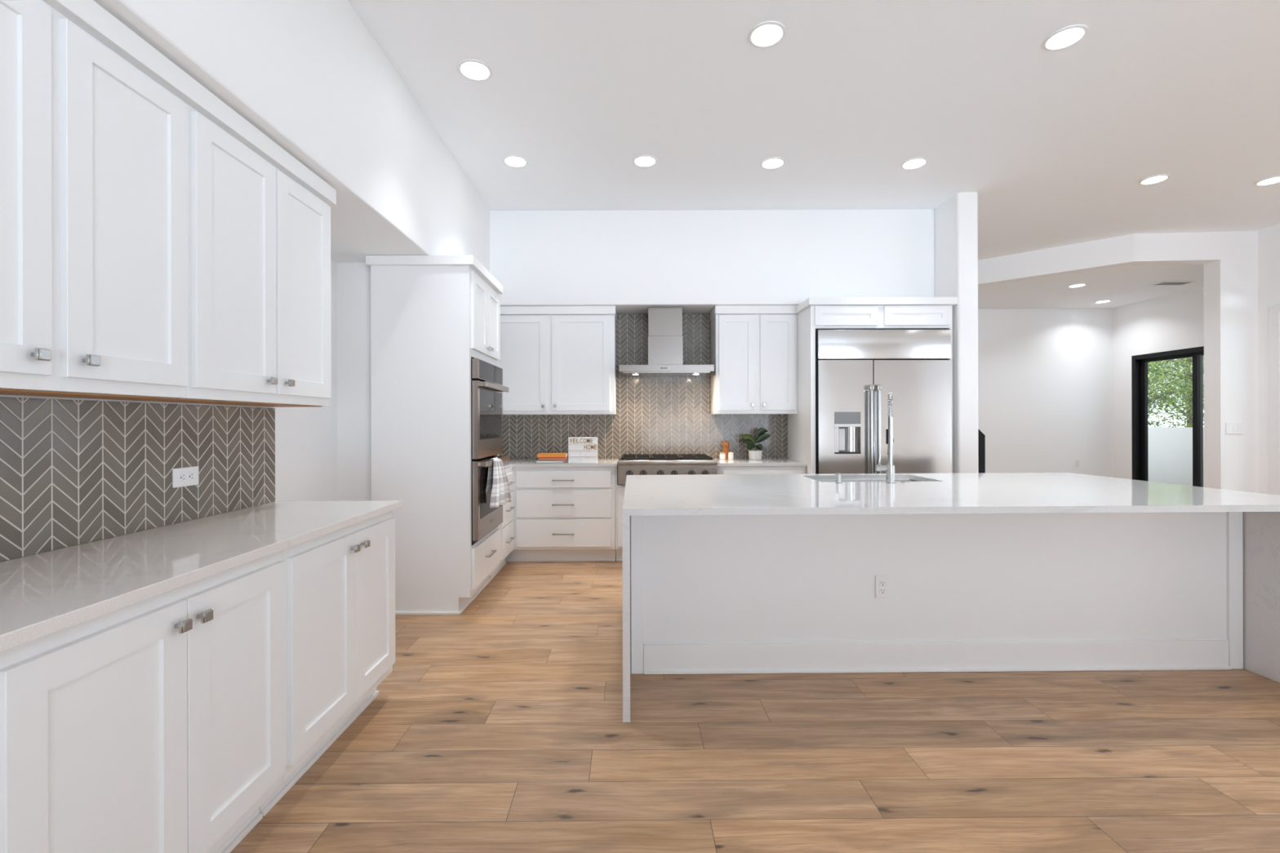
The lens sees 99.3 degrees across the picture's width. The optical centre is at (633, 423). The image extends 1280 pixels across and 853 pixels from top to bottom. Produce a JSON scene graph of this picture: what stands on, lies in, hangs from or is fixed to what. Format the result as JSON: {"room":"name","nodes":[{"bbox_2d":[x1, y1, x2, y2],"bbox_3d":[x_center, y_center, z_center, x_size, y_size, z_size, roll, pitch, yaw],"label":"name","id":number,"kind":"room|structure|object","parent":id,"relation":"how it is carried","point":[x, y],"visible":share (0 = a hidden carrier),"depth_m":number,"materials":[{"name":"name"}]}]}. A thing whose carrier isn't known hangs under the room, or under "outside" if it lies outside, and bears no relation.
{"room":"kitchen","nodes":[
{"label":"kitchen","id":0,"kind":"room"},
{"bbox_2d":[0,394,275,562],"bbox_3d":[-2.050,0.083,-0.504,0.700,2.405,6.192,0,0,0],"label":"wall","id":1,"kind":"structure","parent":0,"point":[1,395],"depth_m":1.81,"materials":[{"name":"paint tile"},{"name":"grout"}]},
{"bbox_2d":[0,0,188,399],"bbox_3d":[-1.543,-0.556,1.351,0.295,0.960,0.811,0,0,0],"label":"upper cabinet","id":2,"kind":"object","parent":1,"relation":"attached to","point":[94,264],"visible":1,"depth_m":1.42,"materials":[{"name":"white paint"}]},
{"bbox_2d":[42,0,336,204],"bbox_3d":[-1.554,-1.072,1.764,0.278,0.072,1.648,0,0,0],"label":"trim","id":3,"kind":"structure","parent":2,"relation":"on","point":[89,15],"depth_m":1.71,"materials":[{"name":"white paint"}]},
{"bbox_2d":[0,396,275,561],"bbox_3d":[-1.695,0.150,1.382,0.010,0.440,2.364,0,0,0],"label":"wall tile","id":4,"kind":"structure","parent":1,"relation":"attached to","point":[73,473],"depth_m":1.78,"materials":[{"name":"grey tile"}]},
{"bbox_2d":[172,466,198,488],"bbox_3d":[-1.684,0.202,2.046,0.009,0.071,0.116,0,0,0],"label":"wall outlet","id":5,"kind":"object","parent":4,"relation":"attached to","point":[188,476],"visible":1,"depth_m":2.04,"materials":[{"name":"white plastic"}]},
{"bbox_2d":[179,472,186,482],"bbox_3d":[-1.681,0.202,2.026,0.002,0.034,0.029,0,0,0],"label":"socket","id":6,"kind":"object","parent":5,"relation":"attached to","point":[182,475],"depth_m":2.03,"materials":[{"name":"white plastic"}]},
{"bbox_2d":[187,471,194,480],"bbox_3d":[-1.681,0.202,2.066,0.002,0.034,0.029,0,0,0],"label":"socket","id":7,"kind":"object","parent":5,"relation":"attached to","point":[190,474],"depth_m":2.06,"materials":[{"name":"white plastic"}]},
{"bbox_2d":[112,102,331,407],"bbox_3d":[-1.543,-0.556,2.166,0.295,0.960,0.818,0,0,0],"label":"upper cabinet","id":8,"kind":"object","parent":1,"relation":"attached to","point":[259,240],"visible":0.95,"depth_m":2.05,"materials":[{"name":"white paint"}]},
{"bbox_2d":[93,0,490,273],"bbox_3d":[-1.884,-1.573,0.875,1.040,0.905,8.950,0,0,0],"label":"wall","id":9,"kind":"structure","parent":0,"point":[310,76],"depth_m":2.52,"materials":[{"name":"white paint"}]},
{"bbox_2d":[275,259,337,501],"bbox_3d":[-2.235,0.083,3.196,0.330,2.405,1.208,0,0,0],"label":"wall","id":10,"kind":"structure","parent":0,"point":[306,438],"depth_m":3.49,"materials":[{"name":"white paint"}]},
{"bbox_2d":[337,262,371,501],"bbox_3d":[-2.115,0.083,4.695,0.570,2.405,1.790,0,0,0],"label":"wall","id":11,"kind":"structure","parent":0,"point":[353,279],"depth_m":3.80,"materials":[{"name":"white paint"}]},
{"bbox_2d":[489,208,934,313],"bbox_3d":[0.656,-1.579,5.381,4.419,0.905,0.422,0,0,0],"label":"wall","id":12,"kind":"structure","parent":0,"point":[632,261],"depth_m":5.17,"materials":[{"name":"white paint"}]},
{"bbox_2d":[230,556,1279,852],"bbox_3d":[2.784,1.273,2.534,12.807,0.001,12.540,0,0,0],"label":"floor","id":13,"kind":"structure","parent":0,"point":[495,726],"depth_m":2.09,"materials":[{"name":"brown wood"}]},
{"bbox_2d":[0,551,284,852],"bbox_3d":[-1.394,0.842,1.361,0.604,0.884,0.816,0,0,0],"label":"base cabinet","id":14,"kind":"object","parent":13,"relation":"on","point":[156,724],"visible":0.97,"depth_m":1.28,"materials":[{"name":"white paint"}]},
{"bbox_2d":[0,500,402,652],"bbox_3d":[-1.394,0.385,1.756,0.590,0.030,1.653,0,0,0],"label":"countertop","id":15,"kind":"structure","parent":14,"relation":"on","point":[42,594],"depth_m":1.47,"materials":[{"name":"stone"}]},
{"bbox_2d":[259,511,395,816],"bbox_3d":[-1.394,0.842,2.172,0.604,0.884,0.805,0,0,0],"label":"base cabinet","id":16,"kind":"object","parent":13,"relation":"on","point":[340,584],"visible":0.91,"depth_m":2.07,"materials":[{"name":"white paint"}]},
{"bbox_2d":[370,265,500,614],"bbox_3d":[-1.406,0.113,4.044,0.714,2.340,0.812,0,0,0],"label":"tall cabinet","id":17,"kind":"object","parent":13,"relation":"on","point":[428,323],"visible":0.88,"depth_m":3.65,"materials":[{"name":"white paint"}]},
{"bbox_2d":[365,254,502,293],"bbox_3d":[-1.429,-1.088,4.042,0.717,0.062,0.840,0,0,0],"label":"trim","id":18,"kind":"structure","parent":17,"relation":"on","point":[451,260],"depth_m":3.62,"materials":[{"name":"white paint"}]},
{"bbox_2d":[471,358,508,545],"bbox_3d":[-1.333,0.193,4.051,0.658,1.276,0.701,0,0,0],"label":"double wall oven","id":19,"kind":"object","parent":17,"relation":"in","point":[487,388],"visible":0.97,"depth_m":3.86,"materials":[{"name":"silver metal"}]},
{"bbox_2d":[485,457,511,507],"bbox_3d":[-0.989,0.431,3.972,0.093,0.354,0.441,0,0,0],"label":"tea towel","id":20,"kind":"object","parent":19,"relation":"hanging from","point":[497,480],"visible":0.96,"depth_m":3.93,"materials":[{"name":"fabric"}]},
{"bbox_2d":[489,466,515,579],"bbox_3d":[-1.404,0.842,4.710,0.714,0.884,0.513,0,0,0],"label":"base cabinet","id":21,"kind":"object","parent":13,"relation":"on","point":[507,538],"visible":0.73,"depth_m":4.68,"materials":[{"name":"white paint"}]},
{"bbox_2d":[505,466,616,561],"bbox_3d":[-0.691,0.840,5.243,1.043,0.884,0.654,0,0,0],"label":"base cabinet","id":22,"kind":"object","parent":13,"relation":"on","point":[561,513],"visible":0.89,"depth_m":4.95,"materials":[{"name":"white paint"}]},
{"bbox_2d":[502,458,619,469],"bbox_3d":[-0.988,0.384,5.016,1.679,0.030,1.126,0,0,0],"label":"countertop","id":23,"kind":"structure","parent":22,"relation":"on","point":[510,463],"depth_m":4.95,"materials":[{"name":"white stone"}]},
{"bbox_2d":[536,459,565,462],"bbox_3d":[-0.774,0.355,5.090,0.250,0.024,0.190,0,0,-2],"label":"book","id":24,"kind":"object","parent":23,"relation":"on","point":[537,460],"visible":0.75,"depth_m":5.00,"materials":[{"name":"white paper"}]},
{"bbox_2d":[537,457,567,460],"bbox_3d":[-0.754,0.330,5.085,0.245,0.026,0.180,0,0,1],"label":"book","id":25,"kind":"object","parent":24,"relation":"on","point":[552,458],"visible":0.82,"depth_m":5.00,"materials":[{"name":"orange paper"}]},
{"bbox_2d":[537,453,567,457],"bbox_3d":[-0.757,0.300,5.085,0.260,0.032,0.185,0,0,-1],"label":"book","id":26,"kind":"object","parent":25,"relation":"on","point":[540,455],"visible":1,"depth_m":4.99,"materials":[{"name":"orange paper"}]},
{"bbox_2d":[568,437,597,462],"bbox_3d":[-0.466,0.249,5.005,0.268,0.236,0.049,0,0,0],"label":"letter board","id":27,"kind":"object","parent":23,"relation":"on","point":[580,450],"visible":1,"depth_m":4.99,"materials":[{"name":"wood"}]},
{"bbox_2d":[615,466,719,561],"bbox_3d":[0.306,0.838,5.245,0.948,0.884,0.651,0,0,0],"label":"base cabinet","id":28,"kind":"object","parent":13,"relation":"on","point":[620,489],"visible":0.15,"depth_m":4.97,"materials":[{"name":"white paint"}]},
{"bbox_2d":[617,453,717,484],"bbox_3d":[0.306,0.436,5.223,0.898,0.238,0.703,0,0,0],"label":"rangetop","id":29,"kind":"object","parent":28,"relation":"in","point":[628,464],"visible":0.8,"depth_m":4.92,"materials":[{"name":"silver metal"}]},
{"bbox_2d":[719,466,805,474],"bbox_3d":[1.178,0.835,5.243,0.792,0.884,0.654,0,0,0],"label":"base cabinet","id":30,"kind":"object","parent":13,"relation":"on","point":[722,469],"visible":0.06,"depth_m":4.97,"materials":[{"name":"white paint"}]},
{"bbox_2d":[712,458,806,466],"bbox_3d":[1.167,0.378,5.262,0.815,0.030,0.634,0,0,0],"label":"countertop","id":31,"kind":"structure","parent":30,"relation":"on","point":[735,462],"depth_m":5.01,"materials":[{"name":"white stone"}]},
{"bbox_2d":[719,452,725,459],"bbox_3d":[0.881,0.326,5.395,0.058,0.074,0.058,0,0,0],"label":"jar","id":32,"kind":"object","parent":31,"relation":"on","point":[722,455],"visible":1,"depth_m":5.37,"materials":[{"name":"white ceramic"}]},
{"bbox_2d":[723,440,728,459],"bbox_3d":[0.931,0.268,5.470,0.058,0.191,0.058,0,0,0],"label":"pepper mill","id":33,"kind":"object","parent":31,"relation":"on","point":[726,444],"visible":0.82,"depth_m":5.45,"materials":[{"name":"brown wood"}]},
{"bbox_2d":[728,452,733,459],"bbox_3d":[0.964,0.326,5.395,0.054,0.074,0.054,0,0,0],"label":"jar","id":34,"kind":"object","parent":31,"relation":"on","point":[731,455],"visible":1,"depth_m":5.37,"materials":[{"name":"white ceramic"}]},
{"bbox_2d":[741,427,770,459],"bbox_3d":[1.209,0.205,5.429,0.280,0.315,0.137,0,0,-18],"label":"potted plant","id":35,"kind":"object","parent":31,"relation":"on","point":[761,436],"visible":1,"depth_m":5.42,"materials":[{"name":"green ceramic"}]},
{"bbox_2d":[787,305,952,474],"bbox_3d":[2.208,0.114,5.197,1.262,2.322,0.755,0,0,0],"label":"tall cabinet","id":36,"kind":"object","parent":13,"relation":"on","point":[801,425],"visible":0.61,"depth_m":4.84,"materials":[{"name":"white paint"}]},
{"bbox_2d":[796,297,957,312],"bbox_3d":[2.206,-1.081,4.987,1.318,0.064,0.363,0,0,0],"label":"trim","id":37,"kind":"structure","parent":36,"relation":"on","point":[810,301],"depth_m":4.80,"materials":[{"name":"white paint"}]},
{"bbox_2d":[815,329,951,474],"bbox_3d":[2.218,0.222,5.125,1.185,2.105,0.771,0,0,0],"label":"refrigerator","id":38,"kind":"object","parent":13,"relation":"on","point":[856,371],"visible":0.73,"depth_m":4.81,"materials":[{"name":"silver metal"}]},
{"bbox_2d":[631,479,1243,674],"bbox_3d":[1.562,0.834,3.288,3.165,0.884,1.013,0,0,-1],"label":"kitchen island","id":39,"kind":"object","parent":13,"relation":"on","point":[793,593],"visible":0.84,"depth_m":2.80,"materials":[{"name":"white paint"}]},
{"bbox_2d":[875,575,888,598],"bbox_3d":[1.278,0.842,2.795,0.071,0.116,0.010,0,0,-1],"label":"wall outlet","id":40,"kind":"object","parent":39,"relation":"attached to","point":[882,582],"visible":1,"depth_m":2.79,"materials":[{"name":"white plastic"}]},
{"bbox_2d":[879,580,885,586],"bbox_3d":[1.278,0.822,2.792,0.034,0.029,0.002,0,0,-1],"label":"socket","id":41,"kind":"object","parent":40,"relation":"attached to","point":[882,583],"depth_m":2.79,"materials":[{"name":"white plastic"}]},
{"bbox_2d":[879,587,885,593],"bbox_3d":[1.278,0.861,2.792,0.034,0.029,0.002,0,0,-1],"label":"socket","id":42,"kind":"object","parent":40,"relation":"attached to","point":[882,590],"depth_m":2.79,"materials":[{"name":"white plastic"}]},
{"bbox_2d":[622,472,1279,722],"bbox_3d":[1.580,0.819,3.132,3.255,0.914,1.615,0,0,0],"label":"island countertop","id":43,"kind":"structure","parent":39,"relation":"on","point":[975,492],"depth_m":2.71,"materials":[{"name":"white stone"}]},
{"bbox_2d":[835,473,842,483],"bbox_3d":[1.238,0.333,3.285,0.042,0.059,0.042,0,0,0],"label":"air gap","id":44,"kind":"object","parent":43,"relation":"on","point":[838,476],"visible":1,"depth_m":3.27,"materials":[{"name":"silver metal"}]},
{"bbox_2d":[875,392,895,483],"bbox_3d":[1.558,0.087,3.360,0.105,0.550,0.196,0,0,25],"label":"faucet","id":45,"kind":"object","parent":43,"relation":"on","point":[889,468],"visible":1,"depth_m":3.28,"materials":[{"name":"silver metal"}]},
{"bbox_2d":[977,428,985,472],"bbox_3d":[3.646,0.296,6.325,0.850,1.950,0.050,0,0,0],"label":"stair railing","id":46,"kind":"object","parent":13,"relation":"on","point":[981,437],"visible":0.03,"depth_m":6.30,"materials":[{"name":"black metal"}]},
{"bbox_2d":[770,312,799,458],"bbox_3d":[0.324,-0.376,5.696,5.450,3.310,0.208,0,0,0],"label":"wall","id":47,"kind":"structure","parent":0,"point":[798,313],"depth_m":5.59,"materials":[{"name":"white paint"}]},
{"bbox_2d":[498,315,616,414],"bbox_3d":[-0.801,-0.562,5.379,1.240,0.957,0.396,0,0,0],"label":"upper cabinet","id":48,"kind":"object","parent":47,"relation":"attached to","point":[550,364],"visible":0.91,"depth_m":5.22,"materials":[{"name":"white paint"}]},
{"bbox_2d":[500,306,616,321],"bbox_3d":[-0.999,-1.081,5.386,1.648,0.078,0.379,0,0,0],"label":"trim","id":49,"kind":"structure","parent":48,"relation":"on","point":[504,310],"depth_m":5.20,"materials":[{"name":"white paint"}]},
{"bbox_2d":[498,313,786,458],"bbox_3d":[-0.128,-0.379,5.586,3.404,1.490,0.012,0,0,0],"label":"wall tile","id":50,"kind":"structure","parent":47,"relation":"attached to","point":[654,415],"depth_m":5.58,"materials":[{"name":"grey tile"}]},
{"bbox_2d":[618,306,714,377],"bbox_3d":[0.306,-0.794,5.327,0.890,0.656,0.502,0,0,0],"label":"range hood","id":51,"kind":"object","parent":47,"relation":"attached to","point":[664,324],"visible":1,"depth_m":5.25,"materials":[{"name":"silver metal"}]},
{"bbox_2d":[711,314,797,414],"bbox_3d":[1.182,-0.568,5.379,0.784,0.957,0.396,0,0,0],"label":"upper cabinet","id":52,"kind":"object","parent":47,"relation":"attached to","point":[754,357],"visible":1,"depth_m":5.22,"materials":[{"name":"white paint"}]},
{"bbox_2d":[709,305,798,320],"bbox_3d":[1.176,-1.086,5.386,0.793,0.078,0.379,0,0,0],"label":"trim","id":53,"kind":"structure","parent":52,"relation":"on","point":[717,309],"depth_m":5.20,"materials":[{"name":"white paint"}]},
{"bbox_2d":[347,0,1279,260],"bbox_3d":[2.220,-2.096,2.500,9.250,0.120,12.200,0,0,0],"label":"ceiling","id":54,"kind":"structure","parent":0,"point":[1055,148],"depth_m":3.46,"materials":[{"name":"white paint"}]},
{"bbox_2d":[457,58,492,80],"bbox_3d":[-0.910,-2.023,3.120,0.192,0.008,0.192,0,0,0],"label":"recessed light","id":55,"kind":"object","parent":54,"relation":"in","point":[474,69],"visible":1,"depth_m":3.11,"materials":[{"name":"white plastic"}]},
{"bbox_2d":[502,155,528,167],"bbox_3d":[-0.915,-2.023,4.205,0.192,0.008,0.192,0,0,0],"label":"recessed light","id":56,"kind":"object","parent":54,"relation":"in","point":[515,161],"visible":1,"depth_m":4.20,"materials":[{"name":"white plastic"}]},
{"bbox_2d":[632,154,657,167],"bbox_3d":[0.087,-2.026,4.205,0.192,0.008,0.192,0,0,0],"label":"recessed light","id":57,"kind":"object","parent":54,"relation":"in","point":[644,160],"visible":1,"depth_m":4.19,"materials":[{"name":"white plastic"}]},
{"bbox_2d":[747,20,786,47],"bbox_3d":[0.695,-2.027,2.840,0.192,0.008,0.192,0,0,0],"label":"recessed light","id":58,"kind":"object","parent":54,"relation":"in","point":[768,33],"visible":1,"depth_m":2.83,"materials":[{"name":"white plastic"}]},
{"bbox_2d":[760,156,785,168],"bbox_3d":[1.085,-2.028,4.245,0.192,0.008,0.192,0,0,0],"label":"recessed light","id":59,"kind":"object","parent":54,"relation":"in","point":[772,162],"visible":1,"depth_m":4.24,"materials":[{"name":"white plastic"}]},
{"bbox_2d":[900,157,928,169],"bbox_3d":[2.195,-2.031,4.256,0.192,0.008,0.192,0,0,0],"label":"recessed light","id":60,"kind":"object","parent":54,"relation":"in","point":[915,162],"visible":1,"depth_m":4.25,"materials":[{"name":"white plastic"}]},
{"bbox_2d":[1042,24,1088,50],"bbox_3d":[2.275,-2.031,2.870,0.192,0.008,0.192,0,0,0],"label":"recessed light","id":61,"kind":"object","parent":54,"relation":"in","point":[1064,37],"visible":1,"depth_m":2.86,"materials":[{"name":"white plastic"}]},
{"bbox_2d":[1138,173,1169,184],"bbox_3d":[4.355,-2.036,4.550,0.192,0.008,0.192,0,0,0],"label":"recessed light","id":62,"kind":"object","parent":54,"relation":"in","point":[1157,178],"visible":1,"depth_m":4.54,"materials":[{"name":"white plastic"}]},
{"bbox_2d":[1253,175,1279,186],"bbox_3d":[5.365,-2.039,4.575,0.192,0.008,0.192,0,0,0],"label":"recessed light","id":63,"kind":"object","parent":54,"relation":"in","point":[1273,180],"visible":1,"depth_m":4.59,"materials":[{"name":"white plastic"}]},
{"bbox_2d":[934,192,977,473],"bbox_3d":[2.959,-0.382,5.196,0.180,3.310,0.792,0,0,0],"label":"wall","id":64,"kind":"structure","parent":0,"point":[956,220],"depth_m":4.80,"materials":[{"name":"white paint"}]},
{"bbox_2d":[977,308,1112,477],"bbox_3d":[4.949,-0.387,8.500,5.300,3.310,0.200,0,0,0],"label":"wall","id":65,"kind":"structure","parent":0,"point":[1045,375],"depth_m":8.40,"materials":[{"name":"white paint"}]},
{"bbox_2d":[1075,459,1079,466],"bbox_3d":[6.852,0.623,8.395,0.071,0.116,0.009,0,0,0],"label":"wall outlet","id":66,"kind":"object","parent":65,"relation":"attached to","point":[1077,461],"visible":1,"depth_m":8.39,"materials":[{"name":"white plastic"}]},
{"bbox_2d":[977,264,1204,308],"bbox_3d":[5.027,-1.903,7.243,4.737,0.280,2.568,0,0,0],"label":"ceiling","id":67,"kind":"structure","parent":0,"point":[1124,286],"depth_m":7.17,"materials":[{"name":"white paint"}]},
{"bbox_2d":[1067,283,1086,287],"bbox_3d":[5.676,-1.759,6.960,0.192,0.008,0.192,0,0,0],"label":"recessed light","id":68,"kind":"object","parent":67,"relation":"in","point":[1078,285],"visible":1,"depth_m":6.94,"materials":[{"name":"white plastic"}]},
{"bbox_2d":[1093,299,1111,302],"bbox_3d":[6.806,-1.762,7.890,0.192,0.008,0.192,0,0,0],"label":"recessed light","id":69,"kind":"object","parent":67,"relation":"in","point":[1105,300],"visible":1,"depth_m":7.89,"materials":[{"name":"white plastic"}]},
{"bbox_2d":[1149,280,1195,285],"bbox_3d":[6.796,-1.763,6.860,0.400,0.008,0.180,0,0,0],"label":"ceiling vent","id":70,"kind":"object","parent":67,"relation":"in","point":[1169,282],"visible":1,"depth_m":6.86,"materials":[{"name":"white plastic"}]},
{"bbox_2d":[977,231,1257,287],"bbox_3d":[4.476,-1.892,6.910,4.860,0.298,0.757,0,0,33],"label":"soffit","id":71,"kind":"structure","parent":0,"point":[1202,247],"depth_m":5.96,"materials":[{"name":"white paint"}]},
{"bbox_2d":[1112,286,1204,479],"bbox_3d":[7.479,-0.394,7.180,0.160,3.310,2.440,0,0,0],"label":"wall","id":72,"kind":"structure","parent":0,"point":[1174,322],"depth_m":7.98,"materials":[{"name":"white paint"}]},
{"bbox_2d":[1131,346,1204,487],"bbox_3d":[7.465,0.132,7.165,0.130,2.259,1.828,0,0,0],"label":"door frame","id":73,"kind":"structure","parent":72,"relation":"in","point":[1139,362],"depth_m":7.95,"materials":[{"name":"black metal"}]},
{"bbox_2d":[1147,426,1204,487],"bbox_3d":[9.322,0.679,9.000,0.200,1.215,12.000,0,0,0],"label":"wall","id":74,"kind":"structure","parent":0,"point":[1170,449],"depth_m":9.33,"materials":[{"name":"grey paint"}]},
{"bbox_2d":[1203,258,1258,493],"bbox_3d":[6.462,-0.242,5.886,0.386,3.012,0.170,0,0,4],"label":"wall","id":75,"kind":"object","parent":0,"point":[1230,286],"visible":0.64,"depth_m":5.80,"materials":[{"name":"white paint"}]},
{"bbox_2d":[1226,422,1242,434],"bbox_3d":[6.405,0.059,5.798,0.164,0.116,0.010,0,0,4],"label":"light switch","id":76,"kind":"object","parent":75,"relation":"attached to","point":[1231,428],"visible":1,"depth_m":5.79,"materials":[{"name":"white plastic"}]},
{"bbox_2d":[1257,224,1279,494],"bbox_3d":[6.749,-0.392,1.095,0.200,3.310,9.390,0,0,0],"label":"wall","id":77,"kind":"structure","parent":0,"point":[1268,238],"depth_m":5.73,"materials":[{"name":"white paint"}]},
{"bbox_2d":[1269,303,1279,495],"bbox_3d":[6.688,0.020,5.145,0.115,2.485,1.050,0,0,0],"label":"door","id":78,"kind":"structure","parent":77,"relation":"in","point":[1274,310],"depth_m":5.62,"materials":[{"name":"white paint"}]},
{"label":"outside","id":79,"kind":"structure","parent":0,"visible":0},
{"bbox_3d":[24.729,1.593,17.500,30.550,0.250,55.000,0,0,0],"label":"floor","id":80,"kind":"structure","parent":79,"visible":0},
{"bbox_2d":[1147,355,1204,426],"bbox_3d":[11.954,-1.055,13.396,5.212,5.563,5.410,0,0,-44],"label":"tree","id":81,"kind":"object","parent":80,"relation":"on","point":[1159,370],"visible":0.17,"depth_m":12.78,"materials":[{"name":"green plant"}]},
{"bbox_2d":[1147,356,1204,427],"bbox_3d":[17.344,-1.035,16.955,5.655,5.054,5.069,0,0,-36],"label":"tree","id":82,"kind":"object","parent":80,"relation":"on","point":[1188,411],"visible":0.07,"depth_m":16.80,"materials":[{"name":"green plant"}]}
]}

